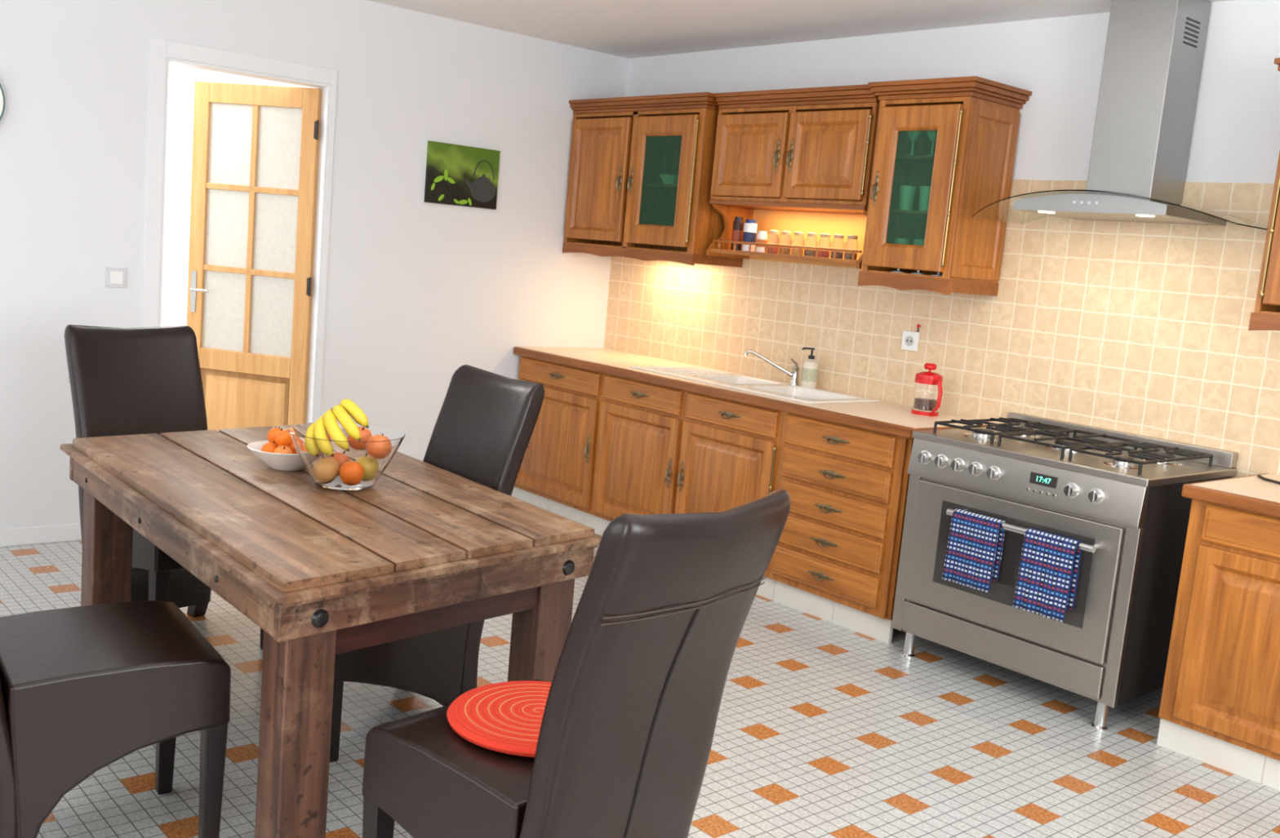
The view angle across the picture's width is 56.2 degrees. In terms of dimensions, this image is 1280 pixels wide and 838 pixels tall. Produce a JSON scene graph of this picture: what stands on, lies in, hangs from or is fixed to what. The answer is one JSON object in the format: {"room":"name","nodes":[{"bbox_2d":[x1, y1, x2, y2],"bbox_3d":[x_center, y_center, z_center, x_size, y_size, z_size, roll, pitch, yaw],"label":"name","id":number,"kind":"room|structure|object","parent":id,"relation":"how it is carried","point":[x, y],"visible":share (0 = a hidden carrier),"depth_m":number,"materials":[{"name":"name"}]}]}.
{"room":"kitchen","nodes":[
{"label":"kitchen","id":0,"kind":"room"},
{"bbox_2d":[160,63,314,326],"bbox_3d":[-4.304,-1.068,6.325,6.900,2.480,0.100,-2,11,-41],"label":"doorway opening","id":1,"kind":"structure","parent":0,"point":[181,79],"depth_m":7.45,"materials":[{"name":"paint"}]},
{"bbox_2d":[0,0,628,528],"bbox_3d":[-2.821,-0.698,4.621,6.900,2.480,0.120,-2,11,-41],"label":"wall","id":2,"kind":"structure","parent":0,"point":[418,291],"depth_m":5.72,"materials":[{"name":"paint"}]},
{"bbox_2d":[0,83,5,120],"bbox_3d":[-2.600,-1.232,4.596,0.302,0.302,0.020,-2,11,-41],"label":"wall clock","id":3,"kind":"object","parent":2,"relation":"attached to","point":[2,102],"visible":1,"depth_m":4.68,"materials":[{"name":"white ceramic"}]},
{"bbox_2d":[0,523,81,546],"bbox_3d":[-3.123,0.508,4.529,6.260,0.075,0.015,-2,11,-41],"label":"baseboard","id":4,"kind":"structure","parent":2,"relation":"attached to","point":[9,537],"depth_m":5.04,"materials":[{"name":"white paint"}]},
{"bbox_2d":[105,267,126,288],"bbox_3d":[-2.217,-0.599,5.078,0.082,0.082,0.012,-2,11,-41],"label":"light switch","id":5,"kind":"object","parent":2,"relation":"attached to","point":[115,277],"visible":1,"depth_m":5.07,"materials":[{"name":"white plastic"}]},
{"bbox_2d":[141,36,337,423],"bbox_3d":[-1.858,-0.563,5.486,0.850,2.140,0.132,-2,11,-41],"label":"trim","id":6,"kind":"structure","parent":2,"relation":"attached to","point":[162,52],"depth_m":5.26,"materials":[{"name":"white paint"}]},
{"bbox_2d":[186,80,321,431],"bbox_3d":[-1.886,-0.570,5.803,0.660,2.040,0.129,7,8,13],"label":"door","id":7,"kind":"structure","parent":2,"relation":"in","point":[255,148],"depth_m":5.76,"materials":[{"name":"brown wood"}]},
{"bbox_2d":[423,140,500,209],"bbox_3d":[-0.897,-1.233,6.083,0.420,0.300,0.019,-2,11,-41],"label":"wall picture","id":8,"kind":"object","parent":2,"relation":"attached to","point":[456,175],"visible":1,"depth_m":6.07,"materials":[{"name":"green paper"}]},
{"bbox_2d":[511,487,1279,791],"bbox_3d":[1.016,0.841,4.653,0.020,0.098,5.300,-2,11,-41],"label":"toe kick","id":9,"kind":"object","parent":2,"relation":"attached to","point":[1258,768],"depth_m":4.72,"materials":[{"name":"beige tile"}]},
{"bbox_2d":[0,540,1279,837],"bbox_3d":[-1.403,0.947,3.042,7.100,0.080,9.400,-2,11,-41],"label":"floor","id":10,"kind":"structure","parent":0,"point":[824,729],"depth_m":3.60,"materials":[{"name":"tile"}]},
{"bbox_2d":[0,600,231,837],"bbox_3d":[-1.282,0.457,2.593,0.668,1.033,0.452,-1,10,-35],"label":"dining chair","id":11,"kind":"object","parent":10,"relation":"on","point":[83,690],"visible":1,"depth_m":2.52,"materials":[{"name":"brown leather"}]},
{"bbox_2d":[64,324,263,648],"bbox_3d":[-1.576,0.230,4.016,0.668,1.033,0.452,11,10,38],"label":"dining chair","id":12,"kind":"object","parent":10,"relation":"on","point":[139,380],"visible":0.53,"depth_m":4.07,"materials":[{"name":"brown leather"}]},
{"bbox_2d":[59,424,601,837],"bbox_3d":[-0.921,0.533,3.293,0.980,0.750,1.769,-2,11,-41],"label":"dining table","id":13,"kind":"object","parent":10,"relation":"on","point":[324,574],"visible":0.81,"depth_m":2.77,"materials":[{"name":"brown wood"}]},
{"bbox_2d":[246,440,305,471],"bbox_3d":[-0.987,0.107,3.362,0.220,0.059,0.220,-2,11,-41],"label":"shallow bowl","id":14,"kind":"object","parent":13,"relation":"on","point":[283,462],"visible":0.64,"depth_m":3.29,"materials":[{"name":"white ceramic"}]},
{"bbox_2d":[261,441,279,453],"bbox_3d":[-1.031,0.089,3.350,0.052,0.053,0.052,4,8,-8],"label":"tangerine","id":15,"kind":"object","parent":14,"relation":"in","point":[269,447],"visible":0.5,"depth_m":3.33,"materials":[{"name":"orange food"}]},
{"bbox_2d":[266,426,280,445],"bbox_3d":[-1.028,0.049,3.394,0.052,0.053,0.052,1,9,-24],"label":"tangerine","id":16,"kind":"object","parent":14,"relation":"in","point":[271,435],"visible":0.59,"depth_m":3.38,"materials":[{"name":"orange food"}]},
{"bbox_2d":[273,445,293,453],"bbox_3d":[-0.986,0.098,3.315,0.052,0.052,0.052,4,8,-5],"label":"tangerine","id":17,"kind":"object","parent":14,"relation":"in","point":[281,449],"visible":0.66,"depth_m":3.30,"materials":[{"name":"orange food"}]},
{"bbox_2d":[275,428,293,446],"bbox_3d":[-0.988,0.052,3.336,0.052,0.053,0.052,8,9,20],"label":"tangerine","id":18,"kind":"object","parent":17,"relation":"on","point":[282,437],"visible":0.84,"depth_m":3.32,"materials":[{"name":"orange food"}]},
{"bbox_2d":[288,443,295,453],"bbox_3d":[-0.986,0.086,3.405,0.051,0.052,0.052,1,9,-26],"label":"tangerine","id":19,"kind":"object","parent":14,"relation":"in","point":[291,446],"visible":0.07,"depth_m":3.38,"materials":[{"name":"orange food"}]},
{"bbox_2d":[287,422,405,491],"bbox_3d":[-0.783,0.105,3.190,0.304,0.146,0.304,-2,11,-41],"label":"glass fruit bowl","id":20,"kind":"object","parent":13,"relation":"on","point":[335,465],"visible":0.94,"depth_m":3.10,"materials":[{"name":"clear glass"}]},
{"bbox_2d":[305,422,315,438],"bbox_3d":[-0.849,0.045,3.116,0.042,0.096,0.055,4,8,-7],"label":"banana","id":21,"kind":"object","parent":20,"relation":"in","point":[310,431],"visible":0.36,"depth_m":3.11,"materials":[{"name":"yellow food"}]},
{"bbox_2d":[314,412,328,439],"bbox_3d":[-0.822,0.039,3.107,0.043,0.103,0.092,1,9,-29],"label":"banana","id":22,"kind":"object","parent":20,"relation":"in","point":[320,430],"visible":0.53,"depth_m":3.10,"materials":[{"name":"yellow food"}]},
{"bbox_2d":[323,408,347,441],"bbox_3d":[-0.795,0.028,3.111,0.044,0.097,0.116,-2,11,-41],"label":"banana","id":23,"kind":"object","parent":20,"relation":"in","point":[331,424],"visible":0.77,"depth_m":3.09,"materials":[{"name":"yellow food"}]},
{"bbox_2d":[332,404,361,441],"bbox_3d":[-0.774,0.009,3.127,0.124,0.085,0.040,12,11,41],"label":"banana","id":24,"kind":"object","parent":20,"relation":"in","point":[341,415],"visible":0.99,"depth_m":3.10,"materials":[{"name":"yellow food"}]},
{"bbox_2d":[338,398,368,428],"bbox_3d":[-0.758,-0.016,3.151,0.114,0.069,0.035,10,9,31],"label":"banana","id":25,"kind":"object","parent":20,"relation":"in","point":[352,409],"visible":0.91,"depth_m":3.13,"materials":[{"name":"yellow food"}]},
{"bbox_2d":[346,426,372,441],"bbox_3d":[-0.763,0.051,3.269,0.067,0.068,0.067,4,8,-8],"label":"apple","id":26,"kind":"object","parent":20,"relation":"in","point":[366,434],"visible":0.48,"depth_m":3.25,"materials":[{"name":"red food"}]},
{"bbox_2d":[367,433,389,441],"bbox_3d":[-0.693,0.074,3.186,0.067,0.067,0.066,10,10,33],"label":"apple","id":27,"kind":"object","parent":20,"relation":"in","point":[375,437],"visible":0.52,"depth_m":3.17,"materials":[{"name":"red food"}]},
{"bbox_2d":[329,364,544,762],"bbox_3d":[-0.684,0.378,3.527,0.666,1.033,0.452,-2,10,-39],"label":"dining chair","id":28,"kind":"object","parent":10,"relation":"on","point":[486,422],"visible":0.44,"depth_m":3.45,"materials":[{"name":"brown leather"}]},
{"bbox_2d":[514,355,604,515],"bbox_3d":[-0.239,0.058,6.437,0.634,0.728,0.725,-2,11,-41],"label":"base cabinet","id":29,"kind":"object","parent":10,"relation":"on","point":[558,465],"visible":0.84,"depth_m":6.17,"materials":[{"name":"brown wood"}]},
{"bbox_2d":[513,346,1002,439],"bbox_3d":[0.408,-0.165,5.687,0.628,0.041,2.642,-2,11,-41],"label":"countertop","id":30,"kind":"structure","parent":29,"relation":"on","point":[881,416],"depth_m":5.21,"materials":[{"name":"laminate"}]},
{"bbox_2d":[628,365,879,404],"bbox_3d":[0.497,-0.111,5.607,0.470,0.133,1.180,-2,11,-41],"label":"sink","id":31,"kind":"object","parent":30,"relation":"in","point":[713,376],"visible":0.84,"depth_m":5.58,"materials":[{"name":"white ceramic"}]},
{"bbox_2d":[800,347,818,388],"bbox_3d":[0.792,-0.240,5.582,0.074,0.186,0.076,-2,11,-41],"label":"soap bottle","id":32,"kind":"object","parent":31,"relation":"on","point":[810,366],"visible":1,"depth_m":5.56,"materials":[{"name":"beige plastic"}]},
{"bbox_2d":[744,350,799,385],"bbox_3d":[0.620,-0.243,5.642,0.268,0.146,0.048,6,8,4],"label":"mixer tap","id":33,"kind":"object","parent":30,"relation":"on","point":[793,375],"visible":1,"depth_m":5.63,"materials":[{"name":"silver metal"}]},
{"bbox_2d":[911,363,942,416],"bbox_3d":[1.209,-0.121,4.958,0.121,0.214,0.168,-2,11,-41],"label":"press","id":34,"kind":"object","parent":30,"relation":"on","point":[928,391],"visible":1,"depth_m":4.94,"materials":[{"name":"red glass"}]},
{"bbox_2d":[362,488,790,837],"bbox_3d":[-0.135,0.603,2.277,0.668,1.033,0.452,12,11,40],"label":"dining chair","id":35,"kind":"object","parent":10,"relation":"on","point":[627,731],"visible":0.96,"depth_m":2.09,"materials":[{"name":"brown leather"}]},
{"bbox_2d":[446,680,551,757],"bbox_3d":[-0.201,0.590,2.378,0.360,0.023,0.360,-2,11,-41],"label":"seat cushion","id":36,"kind":"object","parent":35,"relation":"on","point":[504,717],"visible":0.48,"depth_m":2.34,"materials":[{"name":"red fabric"}]},
{"bbox_2d":[592,373,686,521],"bbox_3d":[0.192,0.166,5.942,0.634,0.728,0.605,-2,11,-41],"label":"base cabinet","id":37,"kind":"object","parent":10,"relation":"on","point":[641,425],"visible":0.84,"depth_m":5.73,"materials":[{"name":"brown wood"}]},
{"bbox_2d":[675,391,784,577],"bbox_3d":[0.584,0.264,5.492,0.634,0.728,0.605,-2,11,-41],"label":"base cabinet","id":38,"kind":"object","parent":10,"relation":"on","point":[731,450],"visible":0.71,"depth_m":5.29,"materials":[{"name":"brown wood"}]},
{"bbox_2d":[767,412,913,620],"bbox_3d":[0.990,0.365,5.026,0.633,0.728,0.648,-2,11,-41],"label":"base cabinet","id":39,"kind":"object","parent":10,"relation":"on","point":[840,541],"visible":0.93,"depth_m":4.79,"materials":[{"name":"brown wood"}]},
{"bbox_2d":[891,412,1238,731],"bbox_3d":[1.496,0.507,4.374,0.725,0.918,0.912,-2,11,-41],"label":"range cooker","id":40,"kind":"object","parent":10,"relation":"on","point":[1116,493],"visible":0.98,"depth_m":4.09,"materials":[{"name":"grey metal"}]},
{"bbox_2d":[942,508,1005,593],"bbox_3d":[1.167,0.459,4.202,0.057,0.254,0.192,-2,11,-41],"label":"tea towel","id":41,"kind":"object","parent":40,"relation":"hanging from","point":[973,557],"visible":1,"depth_m":4.18,"materials":[{"name":"fabric"}]},
{"bbox_2d":[903,479,1124,665],"bbox_3d":[1.254,0.513,4.164,0.083,0.458,0.800,-2,11,-41],"label":"oven","id":42,"kind":"object","parent":40,"relation":"in","point":[1086,636],"depth_m":4.14,"materials":[{"name":"silver metal"}]},
{"bbox_2d":[1012,527,1082,622],"bbox_3d":[1.353,0.516,3.988,0.057,0.274,0.189,-2,11,-41],"label":"tea towel","id":43,"kind":"object","parent":40,"relation":"hanging from","point":[1046,584],"visible":1,"depth_m":3.97,"materials":[{"name":"fabric"}]},
{"bbox_2d":[912,426,1236,487],"bbox_3d":[1.556,0.122,4.343,0.655,0.027,0.912,-2,11,-41],"label":"cooktop","id":44,"kind":"object","parent":40,"relation":"in","point":[1081,466],"depth_m":4.14,"materials":[{"name":"metal"}]},
{"bbox_2d":[1158,498,1279,760],"bbox_3d":[2.138,0.652,3.705,0.634,0.728,0.735,-2,11,-41],"label":"base cabinet","id":45,"kind":"object","parent":10,"relation":"on","point":[1222,678],"visible":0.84,"depth_m":3.66,"materials":[{"name":"brown wood"}]},
{"bbox_2d":[1181,473,1279,517],"bbox_3d":[2.454,0.347,3.336,0.628,0.041,1.635,-2,11,-41],"label":"countertop","id":46,"kind":"structure","parent":45,"relation":"on","point":[1251,493],"depth_m":3.69,"materials":[{"name":"stone"}]},
{"bbox_2d":[1257,475,1279,484],"bbox_3d":[2.237,0.240,3.774,0.083,0.009,0.604,-2,11,-41],"label":"power cable","id":47,"kind":"object","parent":46,"relation":"on","point":[1258,476],"visible":1,"depth_m":3.94,"materials":[{"name":"black plastic"}]},
{"bbox_2d":[368,0,1229,58],"bbox_3d":[-1.182,-1.578,2.685,7.100,0.080,9.400,-2,11,-41],"label":"ceiling","id":48,"kind":"structure","parent":0,"point":[626,28],"depth_m":5.35,"materials":[{"name":"white paint"}]},
{"bbox_2d":[603,0,1279,688],"bbox_3d":[1.354,-0.407,5.146,0.108,2.480,9.400,-2,11,-41],"label":"wall","id":49,"kind":"structure","parent":0,"point":[1139,328],"depth_m":4.75,"materials":[{"name":"tile"}]},
{"bbox_2d":[562,92,742,267],"bbox_3d":[0.077,-1.229,6.217,0.399,0.813,1.079,-2,11,-41],"label":"upper cabinet","id":50,"kind":"object","parent":49,"relation":"attached to","point":[635,162],"visible":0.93,"depth_m":6.03,"materials":[{"name":"brown wood"}]},
{"bbox_2d":[706,204,867,268],"bbox_3d":[0.747,-0.839,5.519,0.302,0.244,0.942,-2,11,-41],"label":"spice shelf","id":51,"kind":"object","parent":49,"relation":"attached to","point":[846,224],"visible":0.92,"depth_m":5.64,"materials":[{"name":"brown wood"}]},
{"bbox_2d":[730,216,743,250],"bbox_3d":[0.470,-0.893,5.776,0.054,0.160,0.054,-2,11,-41],"label":"sauce bottle","id":52,"kind":"object","parent":51,"relation":"on","point":[738,224],"visible":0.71,"depth_m":5.75,"materials":[{"name":"brown glass"}]},
{"bbox_2d":[742,219,757,251],"bbox_3d":[0.522,-0.875,5.715,0.064,0.150,0.064,-2,11,-41],"label":"canister","id":53,"kind":"object","parent":51,"relation":"on","point":[749,233],"visible":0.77,"depth_m":5.69,"materials":[{"name":"white plastic"}]},
{"bbox_2d":[755,231,767,253],"bbox_3d":[0.574,-0.837,5.657,0.050,0.100,0.050,-2,11,-41],"label":"pot","id":54,"kind":"object","parent":51,"relation":"on","point":[762,237],"visible":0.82,"depth_m":5.64,"materials":[{"name":"white"}]},
{"bbox_2d":[766,230,779,253],"bbox_3d":[0.623,-0.829,5.601,0.056,0.109,0.056,-2,11,-41],"label":"spice jar","id":55,"kind":"object","parent":51,"relation":"on","point":[773,238],"visible":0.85,"depth_m":5.58,"materials":[{"name":"clear glass"}]},
{"bbox_2d":[778,231,791,254],"bbox_3d":[0.673,-0.816,5.543,0.056,0.109,0.056,-2,11,-41],"label":"spice jar","id":56,"kind":"object","parent":51,"relation":"on","point":[785,239],"visible":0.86,"depth_m":5.52,"materials":[{"name":"clear glass"}]},
{"bbox_2d":[791,231,804,255],"bbox_3d":[0.724,-0.803,5.484,0.056,0.109,0.056,-2,11,-41],"label":"spice jar","id":57,"kind":"object","parent":51,"relation":"on","point":[798,239],"visible":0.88,"depth_m":5.46,"materials":[{"name":"clear glass"}]},
{"bbox_2d":[804,232,817,257],"bbox_3d":[0.774,-0.791,5.426,0.056,0.109,0.056,-2,11,-41],"label":"spice jar","id":58,"kind":"object","parent":51,"relation":"on","point":[811,240],"visible":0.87,"depth_m":5.41,"materials":[{"name":"clear glass"}]},
{"bbox_2d":[817,232,831,257],"bbox_3d":[0.825,-0.778,5.368,0.056,0.109,0.056,-2,11,-41],"label":"spice jar","id":59,"kind":"object","parent":51,"relation":"on","point":[824,241],"visible":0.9,"depth_m":5.35,"materials":[{"name":"clear glass"}]},
{"bbox_2d":[830,233,844,258],"bbox_3d":[0.876,-0.765,5.310,0.056,0.109,0.056,-2,11,-41],"label":"spice jar","id":60,"kind":"object","parent":51,"relation":"on","point":[837,242],"visible":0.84,"depth_m":5.29,"materials":[{"name":"clear glass"}]},
{"bbox_2d":[844,235,857,260],"bbox_3d":[0.926,-0.753,5.252,0.056,0.109,0.056,-2,11,-41],"label":"spice jar","id":61,"kind":"object","parent":51,"relation":"on","point":[851,243],"visible":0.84,"depth_m":5.23,"materials":[{"name":"clear glass"}]},
{"bbox_2d":[709,84,879,213],"bbox_3d":[0.763,-1.213,5.452,0.359,0.513,0.942,-2,11,-41],"label":"upper cabinet","id":62,"kind":"object","parent":49,"relation":"attached to","point":[811,149],"visible":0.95,"depth_m":5.31,"materials":[{"name":"brown wood"}]},
{"bbox_2d":[901,330,919,351],"bbox_3d":[1.183,-0.342,5.253,0.015,0.084,0.084,-2,11,-41],"label":"wall socket","id":63,"kind":"object","parent":49,"relation":"attached to","point":[910,340],"visible":1,"depth_m":5.25,"materials":[{"name":"white plastic"}]},
{"bbox_2d":[603,179,1279,478],"bbox_3d":[1.647,-0.408,4.730,0.008,1.050,5.600,-2,11,-41],"label":"tile backsplash","id":64,"kind":"structure","parent":49,"relation":"attached to","point":[1139,328],"depth_m":4.76,"materials":[{"name":"beige tile"}]},
{"bbox_2d":[857,75,1031,296],"bbox_3d":[1.212,-0.936,4.912,0.399,0.830,0.521,-2,11,-41],"label":"upper cabinet","id":65,"kind":"object","parent":49,"relation":"attached to","point":[944,148],"visible":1,"depth_m":4.77,"materials":[{"name":"brown wood"}]},
{"bbox_2d":[891,268,905,273],"bbox_3d":[1.081,-0.679,4.984,0.068,0.140,0.068,-2,11,-41],"label":"wine glass","id":66,"kind":"object","parent":65,"relation":"in","point":[898,269],"visible":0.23,"depth_m":4.97,"materials":[{"name":"white"}]},
{"bbox_2d":[911,270,925,275],"bbox_3d":[1.146,-0.663,4.909,0.068,0.140,0.068,-2,11,-41],"label":"wine glass","id":67,"kind":"object","parent":65,"relation":"in","point":[917,271],"visible":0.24,"depth_m":4.90,"materials":[{"name":"white"}]},
{"bbox_2d":[930,271,942,276],"bbox_3d":[1.210,-0.647,4.835,0.068,0.140,0.068,-2,11,-41],"label":"wine glass","id":68,"kind":"object","parent":65,"relation":"in","point":[938,273],"visible":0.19,"depth_m":4.83,"materials":[{"name":"white"}]},
{"bbox_2d":[972,0,1267,230],"bbox_3d":[1.713,-1.093,4.235,0.501,0.806,1.000,-2,11,-41],"label":"hood","id":69,"kind":"object","parent":49,"relation":"attached to","point":[1154,51],"visible":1,"depth_m":4.21,"materials":[{"name":"metal"}]},
{"bbox_2d":[1248,57,1279,330],"bbox_3d":[2.341,-0.646,3.615,0.399,0.846,0.804,-2,11,-41],"label":"upper cabinet","id":70,"kind":"object","parent":49,"relation":"attached to","point":[1265,316],"visible":1,"depth_m":3.78,"materials":[{"name":"brown wood"}]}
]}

